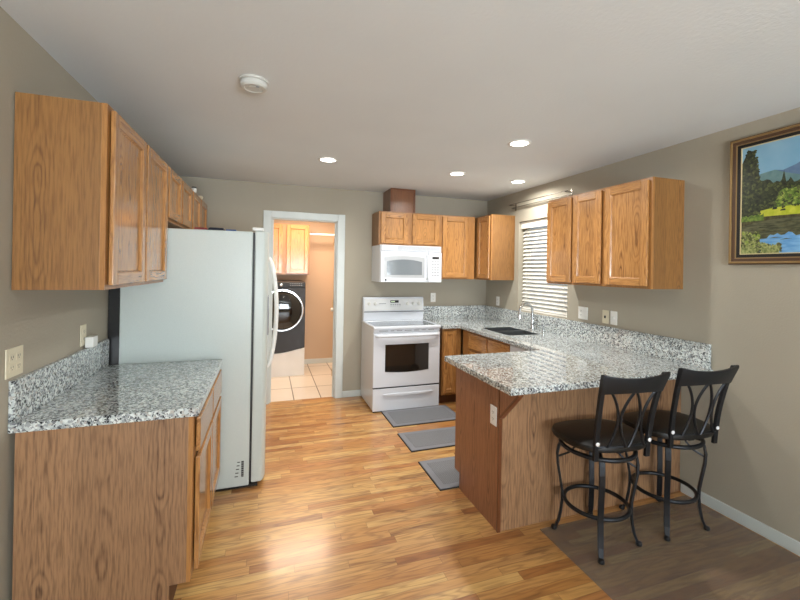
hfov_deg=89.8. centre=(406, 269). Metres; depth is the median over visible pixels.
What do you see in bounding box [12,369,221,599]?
base cabinet
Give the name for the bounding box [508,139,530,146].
recessed light
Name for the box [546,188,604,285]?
upper cabinet
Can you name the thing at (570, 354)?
countertop
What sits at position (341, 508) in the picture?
floor
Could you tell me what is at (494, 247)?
upper cabinet
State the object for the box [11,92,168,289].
upper cabinet
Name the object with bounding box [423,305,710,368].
backsplash
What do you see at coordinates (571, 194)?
curtain rod
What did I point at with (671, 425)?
bar stool
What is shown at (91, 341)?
plug adapter
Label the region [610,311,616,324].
wall outlet
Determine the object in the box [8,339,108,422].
backsplash
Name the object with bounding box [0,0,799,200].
ceiling
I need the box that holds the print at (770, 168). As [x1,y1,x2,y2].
[741,135,799,253]
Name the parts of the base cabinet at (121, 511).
panel, frame, door, drawer, door panel, drawer, door, door panel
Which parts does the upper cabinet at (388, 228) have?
door, door panel, door, door panel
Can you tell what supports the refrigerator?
on the floor
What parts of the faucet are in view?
spout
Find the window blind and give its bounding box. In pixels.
[521,218,566,317]
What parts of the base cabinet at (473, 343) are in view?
drawer, drawer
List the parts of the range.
control panel, storage drawer, oven door, vent trim, oven handle, drawer pull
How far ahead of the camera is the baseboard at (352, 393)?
4.83 m
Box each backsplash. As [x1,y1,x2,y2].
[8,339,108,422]
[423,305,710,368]
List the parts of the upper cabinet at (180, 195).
door, door panel, frame, door, door panel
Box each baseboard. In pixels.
[304,358,331,363]
[342,390,360,397]
[681,483,799,555]
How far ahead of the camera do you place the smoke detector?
2.00 m
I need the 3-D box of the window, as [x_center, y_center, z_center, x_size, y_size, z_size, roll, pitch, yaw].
[1.578,-0.030,4.398,0.035,1.049,0.825,1,0,-19]
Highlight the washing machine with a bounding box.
[271,280,305,376]
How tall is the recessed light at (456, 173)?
0.007 m
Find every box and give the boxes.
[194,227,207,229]
[383,188,415,212]
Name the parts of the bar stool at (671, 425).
leg, leg, leg, seat, post, rail, leg, rail, post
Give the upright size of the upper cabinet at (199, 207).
0.369 m
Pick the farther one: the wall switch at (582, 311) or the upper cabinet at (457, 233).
the upper cabinet at (457, 233)
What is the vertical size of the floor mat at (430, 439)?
0.012 m
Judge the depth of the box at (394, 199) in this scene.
4.72 m
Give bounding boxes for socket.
[9,354,14,371]
[16,352,20,369]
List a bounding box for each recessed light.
[318,157,337,162]
[448,171,465,175]
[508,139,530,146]
[510,180,525,183]
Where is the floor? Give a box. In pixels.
[173,362,799,599]
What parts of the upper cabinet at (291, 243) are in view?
door panel, door, door, door panel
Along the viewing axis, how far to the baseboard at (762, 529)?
2.44 m
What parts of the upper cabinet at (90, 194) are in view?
door, door panel, frame, door, door panel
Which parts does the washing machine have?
door glass, panel, control panel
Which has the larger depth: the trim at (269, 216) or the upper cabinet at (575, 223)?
the trim at (269, 216)
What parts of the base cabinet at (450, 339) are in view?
door, door panel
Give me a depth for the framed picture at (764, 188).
2.39 m
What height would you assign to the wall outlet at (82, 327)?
0.116 m
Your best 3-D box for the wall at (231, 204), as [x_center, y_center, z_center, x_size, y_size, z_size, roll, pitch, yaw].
[-0.713,0.317,4.881,4.057,2.542,0.115,1,0,-19]
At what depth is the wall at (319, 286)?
6.53 m
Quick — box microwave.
[371,245,441,282]
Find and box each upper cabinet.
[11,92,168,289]
[168,167,192,228]
[189,191,206,228]
[273,223,309,274]
[372,211,440,246]
[440,215,474,278]
[474,214,514,279]
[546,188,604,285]
[603,177,684,288]
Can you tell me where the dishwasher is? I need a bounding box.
[510,345,528,351]
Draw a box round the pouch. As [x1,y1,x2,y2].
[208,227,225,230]
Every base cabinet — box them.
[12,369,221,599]
[439,328,460,402]
[455,367,680,532]
[463,330,509,354]
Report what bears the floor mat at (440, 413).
on the floor
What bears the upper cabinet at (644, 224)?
attached to the wall at (749, 315)
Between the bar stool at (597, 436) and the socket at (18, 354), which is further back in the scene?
the bar stool at (597, 436)
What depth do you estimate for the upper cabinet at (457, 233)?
4.93 m
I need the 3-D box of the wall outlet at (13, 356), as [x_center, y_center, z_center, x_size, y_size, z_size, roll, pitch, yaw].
[-1.560,0.369,1.598,0.007,0.116,0.116,1,0,-19]
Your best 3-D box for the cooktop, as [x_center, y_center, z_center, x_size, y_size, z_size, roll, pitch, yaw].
[-0.076,0.639,4.690,0.780,0.032,0.607,1,0,-19]
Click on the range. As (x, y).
(400, 349)
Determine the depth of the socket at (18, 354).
1.62 m
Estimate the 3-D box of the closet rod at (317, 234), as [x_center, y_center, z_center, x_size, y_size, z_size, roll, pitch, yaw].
[-1.068,-0.534,6.345,0.896,0.070,0.070,1,0,-19]
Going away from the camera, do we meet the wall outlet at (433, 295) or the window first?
the window
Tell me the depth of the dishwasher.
3.62 m
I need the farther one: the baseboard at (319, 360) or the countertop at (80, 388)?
the baseboard at (319, 360)
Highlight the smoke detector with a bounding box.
[239,74,268,93]
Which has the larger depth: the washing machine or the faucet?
the washing machine
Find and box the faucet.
[518,302,537,329]
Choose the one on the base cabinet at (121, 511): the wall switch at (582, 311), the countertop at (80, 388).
the countertop at (80, 388)
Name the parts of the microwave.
door, handle, control panel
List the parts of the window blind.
rail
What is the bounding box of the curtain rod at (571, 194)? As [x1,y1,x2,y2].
[509,189,572,210]
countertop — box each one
[8,339,221,433]
[423,305,713,395]
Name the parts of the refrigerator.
panel, freezer door, handle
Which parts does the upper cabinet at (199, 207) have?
door, door panel, door, door panel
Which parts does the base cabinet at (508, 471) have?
panel, corner trim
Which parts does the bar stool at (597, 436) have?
leg, leg, seat, post, leg, rail, leg, rail, post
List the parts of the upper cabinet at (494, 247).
door panel, frame, door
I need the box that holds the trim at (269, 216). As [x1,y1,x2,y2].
[263,210,344,403]
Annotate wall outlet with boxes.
[80,324,86,346]
[431,293,435,301]
[490,404,496,426]
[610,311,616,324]
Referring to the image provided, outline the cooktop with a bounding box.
[361,319,440,329]
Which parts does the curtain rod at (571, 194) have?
rod, rod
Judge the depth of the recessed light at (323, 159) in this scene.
3.48 m
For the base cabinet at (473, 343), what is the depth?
4.22 m
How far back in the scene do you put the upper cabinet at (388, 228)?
4.73 m
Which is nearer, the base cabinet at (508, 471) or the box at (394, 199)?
the base cabinet at (508, 471)
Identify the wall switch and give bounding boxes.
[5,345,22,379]
[578,306,587,319]
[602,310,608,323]
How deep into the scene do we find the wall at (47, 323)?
1.61 m
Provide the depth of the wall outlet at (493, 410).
2.42 m
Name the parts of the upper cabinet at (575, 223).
door panel, door, door panel, door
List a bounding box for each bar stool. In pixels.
[551,371,670,564]
[619,365,738,541]
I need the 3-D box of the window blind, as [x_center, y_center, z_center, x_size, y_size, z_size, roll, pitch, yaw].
[1.518,-0.031,4.377,0.070,1.042,0.813,1,0,-19]
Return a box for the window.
[526,226,566,314]
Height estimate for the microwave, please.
0.428 m
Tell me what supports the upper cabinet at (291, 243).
attached to the wall at (319, 286)
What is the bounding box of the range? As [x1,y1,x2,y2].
[360,297,440,412]
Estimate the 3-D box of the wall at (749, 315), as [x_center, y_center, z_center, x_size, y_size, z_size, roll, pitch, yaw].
[2.559,0.367,1.403,0.150,2.542,8.600,1,0,-19]
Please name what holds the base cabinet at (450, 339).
on the floor
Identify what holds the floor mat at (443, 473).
on the floor
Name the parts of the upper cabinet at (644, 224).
door panel, door, frame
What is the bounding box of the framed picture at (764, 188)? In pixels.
[728,123,799,264]
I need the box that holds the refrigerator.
[108,227,278,491]
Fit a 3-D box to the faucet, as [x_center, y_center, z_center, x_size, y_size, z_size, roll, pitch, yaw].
[1.302,0.507,4.285,0.218,0.298,0.125,1,0,-19]
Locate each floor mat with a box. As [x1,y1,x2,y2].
[381,405,455,427]
[397,426,454,451]
[418,456,458,490]
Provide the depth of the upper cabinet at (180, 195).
2.97 m
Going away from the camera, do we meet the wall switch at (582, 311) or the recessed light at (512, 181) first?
the wall switch at (582, 311)
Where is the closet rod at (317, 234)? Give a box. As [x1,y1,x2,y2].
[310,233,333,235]
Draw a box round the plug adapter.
[85,335,97,347]
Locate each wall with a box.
[0,6,108,599]
[179,176,486,390]
[274,220,334,358]
[486,107,799,541]

